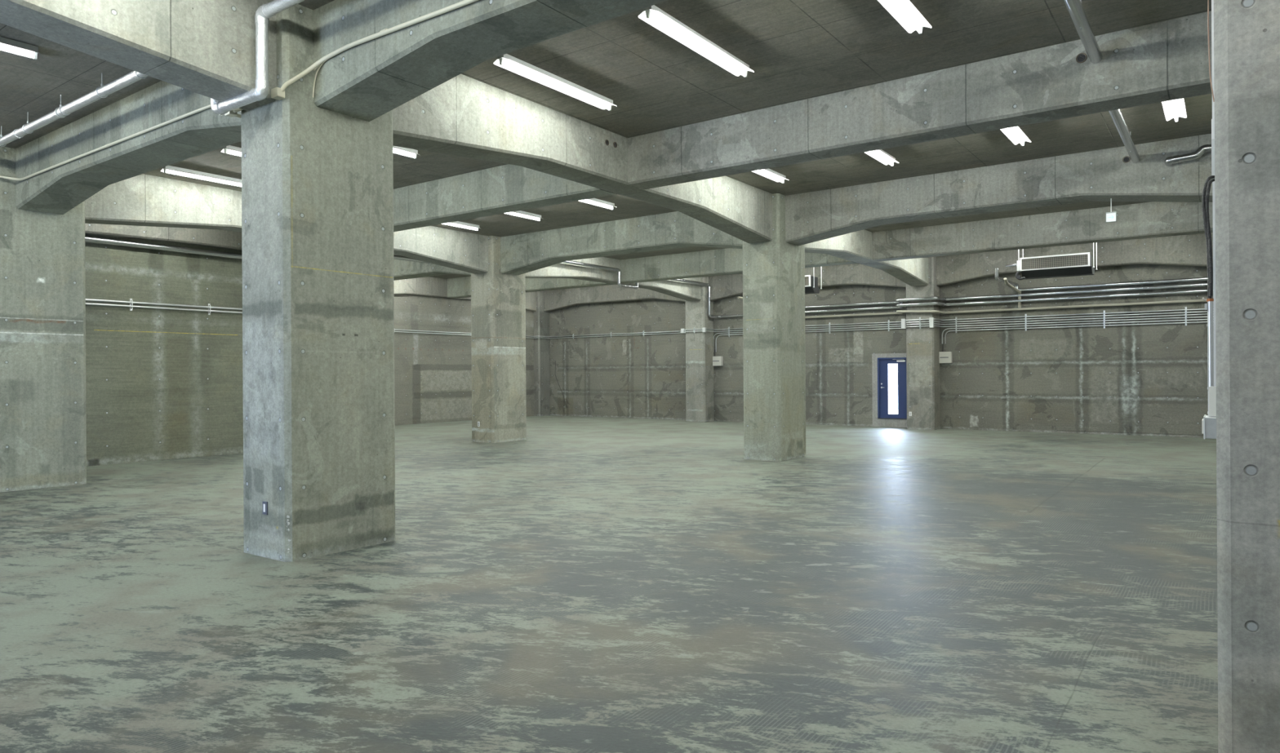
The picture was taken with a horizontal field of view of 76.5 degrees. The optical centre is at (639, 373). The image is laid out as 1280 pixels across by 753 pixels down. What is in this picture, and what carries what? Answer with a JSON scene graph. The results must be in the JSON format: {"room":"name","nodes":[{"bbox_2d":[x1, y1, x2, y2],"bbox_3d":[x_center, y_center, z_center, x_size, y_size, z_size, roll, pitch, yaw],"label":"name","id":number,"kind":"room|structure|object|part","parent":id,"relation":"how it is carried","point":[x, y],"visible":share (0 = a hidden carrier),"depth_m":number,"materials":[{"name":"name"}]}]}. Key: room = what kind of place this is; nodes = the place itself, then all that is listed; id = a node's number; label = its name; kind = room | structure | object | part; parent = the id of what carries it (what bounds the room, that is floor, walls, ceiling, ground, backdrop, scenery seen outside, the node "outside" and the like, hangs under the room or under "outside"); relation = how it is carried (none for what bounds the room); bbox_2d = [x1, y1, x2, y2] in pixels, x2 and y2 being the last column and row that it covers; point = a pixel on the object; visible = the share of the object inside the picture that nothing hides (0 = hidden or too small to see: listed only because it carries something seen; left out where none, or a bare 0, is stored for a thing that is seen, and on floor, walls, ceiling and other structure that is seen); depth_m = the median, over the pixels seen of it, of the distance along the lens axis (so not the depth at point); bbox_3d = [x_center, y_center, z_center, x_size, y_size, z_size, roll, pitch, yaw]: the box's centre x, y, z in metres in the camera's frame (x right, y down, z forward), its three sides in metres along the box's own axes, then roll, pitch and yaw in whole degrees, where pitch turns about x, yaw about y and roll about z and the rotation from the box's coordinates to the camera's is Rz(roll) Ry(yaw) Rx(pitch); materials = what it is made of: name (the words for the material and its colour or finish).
{"room":"empty warehouse","nodes":[
{"label":"empty warehouse","id":0,"kind":"room"},
{"bbox_2d":[84,233,243,466],"bbox_3d":[-14.536,-0.746,13.214,5.030,4.970,14.650,0,0,36],"label":"wall","id":1,"kind":"structure","parent":0,"point":[162,384],"depth_m":15.99,"materials":[{"name":"concrete"}]},
{"bbox_2d":[129,298,133,311],"bbox_3d":[-9.719,-1.316,15.533,0.058,0.230,0.040,0,0,36],"label":"clamp","id":2,"kind":"object","parent":1,"relation":"attached to","point":[131,300],"visible":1,"depth_m":15.52,"materials":[{"name":"metal"}]},
{"bbox_2d":[84,235,242,259],"bbox_3d":[-10.234,-2.463,14.753,0.132,0.132,6.800,0,0,36],"label":"pipe","id":3,"kind":"object","parent":1,"relation":"attached to","point":[183,250],"visible":0.63,"depth_m":15.88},
{"bbox_2d":[85,298,242,310],"bbox_3d":[-10.524,-1.351,14.412,0.039,0.039,7.900,0,0,36],"label":"conduit","id":4,"kind":"object","parent":1,"relation":"attached to","point":[86,300],"visible":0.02,"depth_m":15.94,"materials":[{"name":"metal"}]},
{"bbox_2d":[85,302,242,313],"bbox_3d":[-10.523,-1.276,14.412,0.039,0.039,7.900,0,0,36],"label":"conduit","id":5,"kind":"object","parent":1,"relation":"attached to","point":[86,304],"visible":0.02,"depth_m":15.94,"materials":[{"name":"metal"}]},
{"bbox_2d":[208,303,210,315],"bbox_3d":[-8.857,-1.321,16.724,0.058,0.230,0.040,0,0,36],"label":"clamp","id":6,"kind":"object","parent":1,"relation":"attached to","point":[209,304],"visible":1,"depth_m":16.72,"materials":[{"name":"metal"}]},
{"bbox_2d":[394,294,533,425],"bbox_3d":[-12.415,-0.759,20.636,0.200,4.970,29.160,0,0,36],"label":"wall","id":7,"kind":"structure","parent":0,"point":[433,372],"depth_m":27.91,"materials":[{"name":"concrete"}]},
{"bbox_2d":[0,0,1212,279],"bbox_3d":[-1.841,-3.434,12.968,26.550,0.250,29.760,0,0,36],"label":"ceiling","id":8,"kind":"structure","parent":0,"point":[795,50],"depth_m":9.12,"materials":[{"name":"concrete"}]},
{"bbox_2d":[0,36,40,59],"bbox_3d":[-6.615,-3.220,7.438,0.220,0.116,1.860,0,0,36],"label":"lamp","id":9,"kind":"object","parent":8,"relation":"attached to","point":[7,45],"visible":1,"depth_m":8.05,"materials":[{"name":"white plastic"}]},
{"bbox_2d":[15,80,241,214],"bbox_3d":[-6.149,-2.848,10.065,6.745,0.870,0.614,0,0,36],"label":"concrete beam","id":10,"kind":"structure","parent":8,"relation":"attached to","point":[60,189],"depth_m":10.02,"materials":[{"name":"concrete"}]},
{"bbox_2d":[0,104,240,180],"bbox_3d":[-6.703,-2.637,9.882,7.244,0.439,0.323,0,0,36],"label":"conduit","id":11,"kind":"object","parent":10,"relation":"attached to","point":[208,106],"visible":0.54,"depth_m":9.71,"materials":[{"name":"plastic"}]},
{"bbox_2d":[0,0,276,111],"bbox_3d":[-6.117,-2.848,3.690,0.522,0.870,9.110,0,0,36],"label":"concrete beam","id":12,"kind":"structure","parent":8,"relation":"attached to","point":[204,47],"depth_m":6.56,"materials":[{"name":"concrete"}]},
{"bbox_2d":[232,107,243,112],"bbox_3d":[-3.507,-2.459,7.393,0.720,0.034,0.034,0,0,36],"label":"conduit","id":13,"kind":"object","parent":12,"relation":"attached to","point":[237,109],"visible":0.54,"depth_m":7.55,"materials":[{"name":"plastic"}]},
{"bbox_2d":[0,0,304,146],"bbox_3d":[-4.095,-2.825,7.590,12.700,0.941,0.121,0,0,36],"label":"insulated pipe","id":14,"kind":"object","parent":8,"relation":"hanging from","point":[264,12],"visible":0.69,"depth_m":7.24,"materials":[{"name":"metal"}]},
{"bbox_2d":[84,223,241,250],"bbox_3d":[-9.527,-2.902,15.689,0.198,0.720,4.749,0,0,36],"label":"concrete beam","id":15,"kind":"structure","parent":8,"relation":"attached to","point":[220,238],"depth_m":16.02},
{"bbox_2d":[160,165,241,186],"bbox_3d":[-6.936,-3.218,13.509,0.220,0.116,1.860,0,0,36],"label":"lamp","id":16,"kind":"object","parent":8,"relation":"attached to","point":[167,169],"visible":0.55,"depth_m":13.21,"materials":[{"name":"white plastic"}]},
{"bbox_2d":[221,145,241,156],"bbox_3d":[-5.421,-3.227,12.413,0.220,0.116,1.860,0,0,36],"label":"lamp","id":17,"kind":"object","parent":8,"relation":"attached to","point":[230,149],"visible":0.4,"depth_m":11.74,"materials":[{"name":"white plastic"}]},
{"bbox_2d":[84,173,488,274],"bbox_3d":[-6.353,-2.846,16.201,0.522,0.870,8.524,0,0,36],"label":"concrete beam","id":18,"kind":"structure","parent":8,"relation":"attached to","point":[143,199],"depth_m":14.05,"materials":[{"name":"concrete"}]},
{"bbox_2d":[392,146,419,158],"bbox_3d":[-3.858,-3.236,11.281,0.220,0.116,1.860,0,0,36],"label":"lamp","id":19,"kind":"object","parent":8,"relation":"attached to","point":[411,153],"visible":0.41,"depth_m":11.86,"materials":[{"name":"white plastic"}]},
{"bbox_2d":[393,253,471,280],"bbox_3d":[-6.557,-2.845,22.338,6.745,0.870,0.614,0,0,36],"label":"concrete beam","id":20,"kind":"structure","parent":8,"relation":"attached to","point":[402,269],"depth_m":21.59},
{"bbox_2d":[393,254,430,263],"bbox_3d":[-6.693,-2.909,19.520,0.110,0.110,4.080,0,0,36],"label":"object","id":21,"kind":"structure","parent":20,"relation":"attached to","point":[395,256],"depth_m":20.53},
{"bbox_2d":[442,221,479,231],"bbox_3d":[-4.150,-3.235,17.357,0.220,0.116,1.860,0,0,36],"label":"lamp","id":22,"kind":"object","parent":8,"relation":"attached to","point":[457,224],"visible":0.51,"depth_m":17.75,"materials":[{"name":"white plastic"}]},
{"bbox_2d":[393,276,536,311],"bbox_3d":[-6.612,-2.845,28.366,0.151,0.870,8.524,0,0,36],"label":"concrete beam","id":23,"kind":"structure","parent":8,"relation":"attached to","point":[426,286],"depth_m":27.51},
{"bbox_2d":[313,0,666,121],"bbox_3d":[-0.081,-2.885,5.671,6.670,0.870,0.614,0,0,36],"label":"concrete beam","id":24,"kind":"structure","parent":8,"relation":"attached to","point":[368,80],"depth_m":6.75,"materials":[{"name":"concrete"}]},
{"bbox_2d":[312,58,328,97],"bbox_3d":[-2.802,-2.664,7.247,0.406,0.323,0.015,0,0,35],"label":"cable","id":25,"kind":"object","parent":24,"relation":"attached to","point":[322,64],"visible":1,"depth_m":7.33,"materials":[{"name":"beige plastic"}]},
{"bbox_2d":[280,0,478,91],"bbox_3d":[-0.391,-2.676,5.314,6.631,0.379,0.324,0,0,36],"label":"conduit","id":26,"kind":"object","parent":24,"relation":"attached to","point":[385,31],"visible":1,"depth_m":6.79,"materials":[{"name":"plastic"}]},
{"bbox_2d":[393,164,616,231],"bbox_3d":[-3.305,-2.975,13.994,7.005,0.650,0.442,0,0,36],"label":"concrete beam","id":27,"kind":"structure","parent":8,"relation":"attached to","point":[508,188],"depth_m":13.23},
{"bbox_2d":[504,210,542,221],"bbox_3d":[-2.635,-3.244,16.260,0.220,0.116,1.860,0,0,36],"label":"lamp","id":28,"kind":"object","parent":8,"relation":"attached to","point":[519,213],"visible":0.48,"depth_m":16.65,"materials":[{"name":"white plastic"}]},
{"bbox_2d":[447,275,614,298],"bbox_3d":[-3.713,-2.972,26.267,7.005,0.650,0.442,0,0,36],"label":"concrete beam","id":29,"kind":"structure","parent":8,"relation":"attached to","point":[457,287],"depth_m":25.71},
{"bbox_2d":[493,53,616,111],"bbox_3d":[-0.901,-3.255,9.140,0.220,0.116,1.860,0,0,36],"label":"lamp","id":30,"kind":"object","parent":8,"relation":"attached to","point":[510,63],"visible":0.99,"depth_m":9.03,"materials":[{"name":"white plastic"}]},
{"bbox_2d":[392,73,772,243],"bbox_3d":[-0.255,-2.884,11.786,0.522,0.870,8.524,0,0,36],"label":"concrete beam","id":31,"kind":"structure","parent":8,"relation":"attached to","point":[464,116],"depth_m":10.18,"materials":[{"name":"concrete"}]},
{"bbox_2d":[578,198,616,209],"bbox_3d":[-1.072,-3.253,15.128,0.220,0.116,1.860,0,0,36],"label":"lamp","id":32,"kind":"object","parent":8,"relation":"attached to","point":[598,202],"visible":0.48,"depth_m":15.52,"materials":[{"name":"white plastic"}]},
{"bbox_2d":[525,257,701,301],"bbox_3d":[-0.664,-2.881,24.059,0.522,0.870,8.524,0,0,36],"label":"concrete beam","id":33,"kind":"structure","parent":8,"relation":"attached to","point":[680,290],"depth_m":23.25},
{"bbox_2d":[543,284,684,312],"bbox_3d":[-0.942,-2.879,30.094,6.745,0.870,0.362,0,0,36],"label":"concrete beam","id":34,"kind":"structure","parent":8,"relation":"attached to","point":[553,300],"depth_m":30.42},
{"bbox_2d":[500,211,742,275],"bbox_3d":[-0.459,-2.882,17.923,6.745,0.870,0.614,0,0,36],"label":"concrete beam","id":35,"kind":"structure","parent":8,"relation":"attached to","point":[520,254],"depth_m":17.76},
{"bbox_2d":[638,4,754,77],"bbox_3d":[0.605,-3.264,8.049,0.220,0.116,1.860,0,0,36],"label":"lamp","id":36,"kind":"object","parent":8,"relation":"attached to","point":[654,15],"visible":0.99,"depth_m":7.93,"materials":[{"name":"white plastic"}]},
{"bbox_2d":[620,248,857,283],"bbox_3d":[2.385,-3.010,21.852,7.005,0.650,0.442,0,0,36],"label":"concrete beam","id":37,"kind":"structure","parent":8,"relation":"attached to","point":[726,261],"depth_m":22.29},
{"bbox_2d":[752,168,788,182],"bbox_3d":[1.884,-3.272,12.987,0.220,0.116,1.860,0,0,36],"label":"lamp","id":38,"kind":"object","parent":8,"relation":"attached to","point":[768,173],"visible":0.44,"depth_m":13.38,"materials":[{"name":"white plastic"}]},
{"bbox_2d":[708,262,906,301],"bbox_3d":[5.156,-2.917,25.678,6.745,0.870,0.362,0,0,36],"label":"concrete beam","id":39,"kind":"structure","parent":8,"relation":"attached to","point":[722,286],"depth_m":24.90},
{"bbox_2d":[804,275,822,294],"bbox_3d":[4.305,-2.801,23.891,1.953,1.089,0.660,0,0,36],"label":"air conditioner","id":40,"kind":"object","parent":8,"relation":"hanging from","point":[811,282],"visible":0.2,"depth_m":23.30,"materials":[{"name":"metal"}]},
{"bbox_2d":[804,276,808,285],"bbox_3d":[4.240,-2.633,23.568,1.432,0.255,0.022,0,0,36],"label":"grille","id":41,"kind":"object","parent":40,"relation":"attached to","point":[806,277],"depth_m":23.19,"materials":[{"name":"metal"}]},
{"bbox_3d":[4.241,-2.636,23.568,1.500,0.320,0.060,0,0,36],"label":"frame","id":42,"kind":"part","parent":40,"relation":"part of","materials":[{"name":"white metal"}]},
{"bbox_2d":[804,286,819,294],"bbox_3d":[4.446,-2.397,23.816,1.520,0.160,0.540,0,0,36],"label":"drip tray","id":43,"kind":"object","parent":40,"relation":"on","point":[808,290],"depth_m":23.32,"materials":[{"name":"metal"}]},
{"bbox_2d":[804,229,928,286],"bbox_3d":[5.435,-2.918,19.644,0.522,0.870,8.524,0,0,36],"label":"concrete beam","id":44,"kind":"structure","parent":8,"relation":"attached to","point":[855,246],"depth_m":19.15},
{"bbox_2d":[864,149,898,166],"bbox_3d":[3.391,-3.281,11.896,0.220,0.116,1.860,0,0,36],"label":"lamp","id":45,"kind":"object","parent":8,"relation":"attached to","point":[880,155],"visible":0.51,"depth_m":12.29,"materials":[{"name":"white plastic"}]},
{"bbox_2d":[877,0,931,34],"bbox_3d":[2.120,-3.273,6.952,0.220,0.116,1.860,0,0,36],"label":"lamp","id":46,"kind":"object","parent":8,"relation":"attached to","point":[904,11],"visible":1,"depth_m":7.38,"materials":[{"name":"white plastic"}]},
{"bbox_2d":[627,10,1212,189],"bbox_3d":[2.749,-3.012,9.610,6.896,0.650,0.442,0,0,36],"label":"concrete beam","id":47,"kind":"structure","parent":8,"relation":"attached to","point":[1166,60],"depth_m":8.93,"materials":[{"name":"concrete"}]},
{"bbox_2d":[1075,53,1087,62],"bbox_3d":[4.415,-3.157,8.126,0.098,0.098,0.010,0,0,36],"label":"sleeve hole","id":48,"kind":"object","parent":47,"relation":"attached to","point":[1082,57],"visible":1,"depth_m":8.13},
{"bbox_2d":[785,133,1212,245],"bbox_3d":[5.570,-2.919,13.557,6.575,0.870,0.614,0,0,36],"label":"concrete beam","id":49,"kind":"structure","parent":8,"relation":"attached to","point":[1101,175],"depth_m":13.00,"materials":[{"name":"concrete"}]},
{"bbox_2d":[1106,198,1116,222],"bbox_3d":[7.184,-2.500,12.388,0.136,0.383,0.064,0,0,36],"label":"direction sign","id":50,"kind":"object","parent":49,"relation":"hanging from","point":[1111,216],"visible":1,"depth_m":12.37,"materials":[{"name":"white"}]},
{"bbox_3d":[7.184,-2.575,12.389,0.016,0.233,0.016,0,0,36],"label":"hanging rod","id":51,"kind":"part","parent":50,"relation":"part of","materials":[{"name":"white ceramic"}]},
{"bbox_2d":[1122,155,1130,162],"bbox_3d":[7.185,-3.164,12.003,0.098,0.098,0.010,0,0,36],"label":"sleeve hole","id":52,"kind":"object","parent":49,"relation":"attached to","point":[1126,158],"visible":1,"depth_m":12.01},
{"bbox_2d":[1164,144,1211,166],"bbox_3d":[7.831,-3.091,11.450,0.746,0.224,0.149,0,0,36],"label":"duct pipe","id":53,"kind":"object","parent":49,"relation":"attached to","point":[1169,161],"visible":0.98,"depth_m":11.45,"materials":[{"name":"silver metal"}]},
{"bbox_2d":[1000,126,1031,146],"bbox_3d":[4.905,-3.290,10.800,0.220,0.116,1.860,0,0,36],"label":"lamp","id":54,"kind":"object","parent":8,"relation":"attached to","point":[1015,135],"visible":0.47,"depth_m":11.19,"materials":[{"name":"white plastic"}]},
{"bbox_2d":[871,201,1213,262],"bbox_3d":[8.439,-3.046,17.468,6.896,0.650,0.442,0,0,36],"label":"concrete beam","id":55,"kind":"structure","parent":8,"relation":"attached to","point":[1152,219],"depth_m":17.14,"materials":[{"name":"concrete"}]},
{"bbox_2d":[1005,242,1097,279],"bbox_3d":[9.983,-2.836,19.780,1.953,1.089,0.660,0,0,36],"label":"air conditioner","id":56,"kind":"object","parent":8,"relation":"hanging from","point":[1077,264],"visible":0.97,"depth_m":19.50,"materials":[{"name":"metal"}]},
{"bbox_3d":[9.919,-2.671,19.457,1.500,0.320,0.060,0,0,36],"label":"frame","id":57,"kind":"part","parent":56,"relation":"part of","materials":[{"name":"white metal"}]},
{"bbox_2d":[1022,253,1088,269],"bbox_3d":[9.918,-2.668,19.456,1.432,0.255,0.022,0,0,36],"label":"grille","id":58,"kind":"object","parent":56,"relation":"attached to","point":[1067,261],"depth_m":19.43,"materials":[{"name":"metal"}]},
{"bbox_2d":[1021,266,1094,279],"bbox_3d":[10.124,-2.432,19.705,1.520,0.160,0.540,0,0,36],"label":"drip tray","id":59,"kind":"object","parent":56,"relation":"on","point":[1085,270],"depth_m":19.55,"materials":[{"name":"metal"}]},
{"bbox_3d":[10.634,-2.934,19.049,0.037,0.899,0.037,0,0,13],"label":"hanging rod","id":60,"kind":"part","parent":56,"relation":"part of","materials":[{"name":"white metal"}]},
{"bbox_3d":[10.939,-2.936,19.470,0.037,0.899,0.037,0,0,13],"label":"hanging rod","id":61,"kind":"part","parent":56,"relation":"part of","materials":[{"name":"white metal"}]},
{"bbox_2d":[936,232,1213,286],"bbox_3d":[11.198,-2.953,21.304,6.605,0.870,0.362,0,0,36],"label":"concrete beam","id":62,"kind":"structure","parent":8,"relation":"attached to","point":[1189,250],"depth_m":20.66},
{"bbox_2d":[1063,0,1102,63],"bbox_3d":[2.900,-3.195,5.812,0.110,0.286,5.528,0,0,36],"label":"insulated pipe","id":63,"kind":"object","parent":8,"relation":"hanging from","point":[1075,8],"visible":1,"depth_m":7.28,"materials":[{"name":"silver metal"}]},
{"bbox_2d":[1108,109,1140,163],"bbox_3d":[6.016,-3.214,10.185,0.110,0.286,4.319,0,0,36],"label":"insulated pipe","id":64,"kind":"object","parent":8,"relation":"hanging from","point":[1117,117],"visible":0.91,"depth_m":10.55,"materials":[{"name":"silver metal"}]},
{"bbox_2d":[1161,97,1186,122],"bbox_3d":[6.380,-3.299,9.732,0.220,0.116,1.860,0,0,36],"label":"lamp","id":65,"kind":"object","parent":8,"relation":"attached to","point":[1175,108],"visible":0.47,"depth_m":10.11,"materials":[{"name":"white plastic"}]},
{"bbox_2d":[1207,0,1214,102],"bbox_3d":[2.825,-2.337,4.030,0.035,1.980,0.014,0,0,-8],"label":"cable","id":66,"kind":"object","parent":8,"relation":"hanging from","point":[1207,0],"visible":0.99,"depth_m":4.03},
{"bbox_2d":[0,415,1217,752],"bbox_3d":[-1.809,1.786,12.968,26.550,0.250,29.760,0,0,36],"label":"floor","id":67,"kind":"structure","parent":0,"point":[580,584],"depth_m":5.83,"materials":[{"name":"concrete"}]},
{"bbox_2d":[0,146,86,493],"bbox_3d":[-9.185,-0.779,12.273,0.782,4.970,1.176,0,0,36],"label":"concrete column","id":68,"kind":"structure","parent":67,"relation":"on","point":[43,414],"depth_m":12.03,"materials":[{"name":"concrete"}]},
{"bbox_2d":[240,4,395,562],"bbox_3d":[-3.087,-0.816,7.857,0.782,4.970,1.176,0,0,36],"label":"concrete column","id":69,"kind":"structure","parent":67,"relation":"on","point":[317,182],"depth_m":7.46,"materials":[{"name":"concrete"}]},
{"bbox_2d":[224,110,237,117],"bbox_3d":[-3.834,-2.457,7.616,0.090,0.080,0.072,0,0,36],"label":"junction box","id":70,"kind":"object","parent":69,"relation":"attached to","point":[231,113],"visible":0.51,"depth_m":7.59,"materials":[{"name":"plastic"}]},
{"bbox_2d":[262,501,267,515],"bbox_3d":[-3.392,1.220,7.350,0.072,0.118,0.015,0,0,36],"label":"switch plate","id":71,"kind":"object","parent":69,"relation":"attached to","point":[264,504],"visible":1,"depth_m":7.34,"materials":[{"name":"white plastic"}]},
{"bbox_2d":[271,87,284,100],"bbox_3d":[-3.182,-2.461,7.144,0.100,0.080,0.072,0,0,36],"label":"junction box","id":72,"kind":"object","parent":69,"relation":"attached to","point":[276,93],"visible":1,"depth_m":7.12,"materials":[{"name":"beige plastic"}]},
{"bbox_2d":[471,235,526,443],"bbox_3d":[-3.496,-0.814,20.130,0.782,4.970,1.176,0,0,36],"label":"concrete column","id":73,"kind":"structure","parent":67,"relation":"on","point":[498,300],"depth_m":19.73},
{"bbox_2d":[533,290,550,416],"bbox_3d":[-4.060,-0.810,32.188,0.782,4.970,0.644,0,0,36],"label":"concrete column","id":74,"kind":"structure","parent":67,"relation":"on","point":[541,318],"depth_m":31.84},
{"bbox_2d":[684,276,714,422],"bbox_3d":[2.038,-0.848,27.773,0.782,4.970,0.644,0,0,36],"label":"concrete column","id":75,"kind":"structure","parent":67,"relation":"on","point":[700,388],"depth_m":27.50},
{"bbox_2d":[742,193,805,462],"bbox_3d":[2.602,-0.851,15.715,0.782,4.970,1.176,0,0,36],"label":"concrete column","id":76,"kind":"structure","parent":67,"relation":"on","point":[774,352],"depth_m":15.27,"materials":[{"name":"concrete"}]},
{"bbox_2d":[906,256,940,430],"bbox_3d":[8.136,-0.885,23.357,0.782,4.970,0.644,0,0,36],"label":"concrete column","id":77,"kind":"structure","parent":67,"relation":"on","point":[922,344],"depth_m":23.08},
{"bbox_2d":[901,319,906,328],"bbox_3d":[7.564,-1.426,23.324,0.110,0.280,0.073,0,0,36],"label":"box","id":78,"kind":"object","parent":77,"relation":"attached to","point":[903,321],"visible":1,"depth_m":23.29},
{"bbox_2d":[928,317,933,328],"bbox_3d":[8.205,-1.430,22.859,0.110,0.280,0.073,0,0,36],"label":"box","id":79,"kind":"object","parent":77,"relation":"attached to","point":[931,319],"visible":1,"depth_m":22.83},
{"bbox_2d":[713,313,1207,352],"bbox_3d":[8.048,-1.086,23.378,14.164,0.653,0.674,0,0,36],"label":"conduit","id":80,"kind":"object","parent":77,"relation":"attached to","point":[1204,313],"visible":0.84,"depth_m":22.35,"materials":[{"name":"metal"}]},
{"bbox_2d":[715,316,1207,352],"bbox_3d":[8.088,-1.054,23.348,14.064,0.590,0.674,0,0,36],"label":"conduit","id":81,"kind":"object","parent":77,"relation":"attached to","point":[1187,317],"visible":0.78,"depth_m":22.27,"materials":[{"name":"metal"}]},
{"bbox_2d":[1213,0,1279,752],"bbox_3d":[2.951,-0.853,3.485,0.782,4.970,1.176,0,0,36],"label":"concrete column","id":82,"kind":"structure","parent":67,"relation":"on","point":[1246,33],"depth_m":3.18,"materials":[{"name":"concrete"}]},
{"bbox_2d":[1202,297,1213,415],"bbox_3d":[2.784,-0.083,3.980,0.046,0.580,0.030,0,0,36],"label":"riser pipe","id":83,"kind":"object","parent":82,"relation":"attached to","point":[1209,306],"visible":0.8,"depth_m":3.97,"materials":[{"name":"metal"}]},
{"bbox_2d":[1201,175,1214,298],"bbox_3d":[2.803,-0.671,3.990,0.076,0.608,0.053,0,0,-18],"label":"cable bundle","id":84,"kind":"object","parent":82,"relation":"attached to","point":[1206,192],"visible":0.98,"depth_m":3.97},
{"bbox_2d":[1201,414,1216,439],"bbox_3d":[2.753,0.258,3.923,0.062,0.106,0.240,0,0,36],"label":"switch box","id":85,"kind":"object","parent":82,"relation":"attached to","point":[1208,423],"visible":0.79,"depth_m":3.83,"materials":[{"name":"metal"}]},
{"bbox_3d":[2.733,0.256,3.943,0.007,0.065,0.160,0,0,36],"label":"plate","id":86,"kind":"part","parent":85,"relation":"part of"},
{"bbox_2d":[1208,386,1216,416],"bbox_3d":[2.740,0.133,3.883,0.035,0.140,0.070,0,0,36],"label":"box","id":87,"kind":"object","parent":82,"relation":"attached to","point":[1212,390],"visible":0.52,"depth_m":3.86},
{"bbox_2d":[1211,0,1216,386],"bbox_3d":[2.876,-1.554,4.073,0.021,3.563,0.082,0,0,36],"label":"cable trunking","id":88,"kind":"object","parent":82,"relation":"attached to","point":[1212,1],"visible":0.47,"depth_m":4.05,"materials":[{"name":"white plastic"}]},
{"bbox_3d":[-9.594,-0.776,24.546,0.782,4.970,1.176,0,0,36],"label":"concrete column","id":89,"kind":"structure","parent":67,"relation":"on","visible":0},
{"bbox_2d":[395,308,1204,337],"bbox_3d":[0.923,-1.481,20.161,21.929,0.029,14.239,0,0,36],"label":"conduit","id":90,"kind":"object","parent":89,"relation":"attached to","point":[1197,308],"visible":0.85,"depth_m":24.00,"materials":[{"name":"metal"}]},
{"bbox_2d":[395,311,1207,338],"bbox_3d":[0.923,-1.418,20.161,21.929,0.029,14.239,0,0,36],"label":"conduit","id":91,"kind":"object","parent":89,"relation":"attached to","point":[1201,311],"visible":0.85,"depth_m":23.28,"materials":[{"name":"metal"}]},
{"bbox_2d":[549,264,1213,438],"bbox_3d":[6.782,-0.876,24.855,25.950,4.970,0.209,0,0,36],"label":"wall","id":92,"kind":"structure","parent":0,"point":[1135,380],"depth_m":22.85,"materials":[{"name":"concrete"}]},
{"bbox_2d":[712,349,723,365],"bbox_3d":[2.620,-0.536,27.673,0.400,0.560,0.125,0,0,36],"label":"box","id":93,"kind":"object","parent":92,"relation":"attached to","point":[717,361],"visible":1,"depth_m":27.60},
{"bbox_2d":[562,260,1207,318],"bbox_3d":[5.442,-2.469,19.858,13.945,1.153,9.398,0,0,36],"label":"pipe","id":94,"kind":"object","parent":92,"relation":"attached to","point":[898,306],"visible":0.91,"depth_m":22.76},
{"bbox_2d":[871,353,906,427],"bbox_3d":[7.488,0.504,24.216,1.150,2.200,0.025,0,0,36],"label":"trim","id":95,"kind":"structure","parent":92,"relation":"attached to","point":[877,422],"depth_m":24.45,"materials":[{"name":"concrete"}]},
{"bbox_2d":[877,357,906,419],"bbox_3d":[7.554,0.446,24.217,0.925,1.825,0.145,0,0,36],"label":"door","id":96,"kind":"structure","parent":92,"relation":"in","point":[882,363],"depth_m":24.30,"materials":[{"name":"blue paint"}]},
{"bbox_2d":[938,343,951,363],"bbox_3d":[8.731,-0.574,23.248,0.350,0.560,0.125,0,0,36],"label":"box","id":97,"kind":"object","parent":92,"relation":"attached to","point":[944,357],"visible":1,"depth_m":23.20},
{"bbox_2d":[955,317,956,333],"bbox_3d":[8.985,-1.375,23.102,0.040,0.460,0.058,0,0,36],"label":"clamp","id":98,"kind":"object","parent":92,"relation":"attached to","point":[955,317],"visible":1,"depth_m":23.08,"materials":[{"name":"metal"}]},
{"bbox_2d":[737,296,1206,318],"bbox_3d":[8.408,-2.041,22.196,11.886,0.692,2.121,0,0,36],"label":"pipe","id":99,"kind":"object","parent":92,"relation":"attached to","point":[898,312],"visible":0.74,"depth_m":22.12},
{"bbox_2d":[804,283,1207,309],"bbox_3d":[8.750,-2.258,22.512,11.700,0.391,1.236,0,0,36],"label":"pipe","id":100,"kind":"object","parent":92,"relation":"attached to","point":[1196,285],"visible":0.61,"depth_m":22.12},
{"bbox_2d":[1004,277,1021,307],"bbox_3d":[9.709,-2.084,21.152,0.083,0.610,2.298,0,0,33],"label":"drain pipe","id":101,"kind":"object","parent":92,"relation":"attached to","point":[1006,282],"visible":1,"depth_m":21.38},
{"bbox_2d":[1025,314,1026,331],"bbox_3d":[10.459,-1.384,22.035,0.040,0.460,0.058,0,0,36],"label":"clamp","id":102,"kind":"object","parent":92,"relation":"attached to","point":[1025,314],"visible":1,"depth_m":22.01,"materials":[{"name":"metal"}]},
{"bbox_2d":[942,319,1207,344],"bbox_3d":[11.319,-1.083,21.407,6.554,0.447,0.029,0,0,36],"label":"conduit","id":103,"kind":"object","parent":92,"relation":"attached to","point":[1190,319],"visible":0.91,"depth_m":21.30,"materials":[{"name":"metal"}]},
{"bbox_2d":[944,321,1207,344],"bbox_3d":[11.354,-1.051,21.382,6.469,0.384,0.029,0,0,36],"label":"conduit","id":104,"kind":"object","parent":92,"relation":"attached to","point":[1194,322],"visible":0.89,"depth_m":21.30,"materials":[{"name":"metal"}]},
{"bbox_2d":[995,267,1207,291],"bbox_3d":[11.446,-2.460,20.158,4.570,0.480,1.886,0,0,36],"label":"pipe","id":105,"kind":"object","parent":92,"relation":"attached to","point":[997,275],"visible":0.86,"depth_m":20.76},
{"bbox_2d":[1103,311,1105,328],"bbox_3d":[11.966,-1.393,20.944,0.040,0.460,0.058,0,0,36],"label":"clamp","id":106,"kind":"object","parent":92,"relation":"attached to","point":[1104,311],"visible":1,"depth_m":20.92,"materials":[{"name":"metal"}]},
{"bbox_2d":[1185,306,1186,325],"bbox_3d":[13.383,-1.402,19.917,0.040,0.460,0.058,0,0,36],"label":"clamp","id":107,"kind":"object","parent":92,"relation":"attached to","point":[1185,307],"visible":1,"depth_m":19.90,"materials":[{"name":"metal"}]}
]}

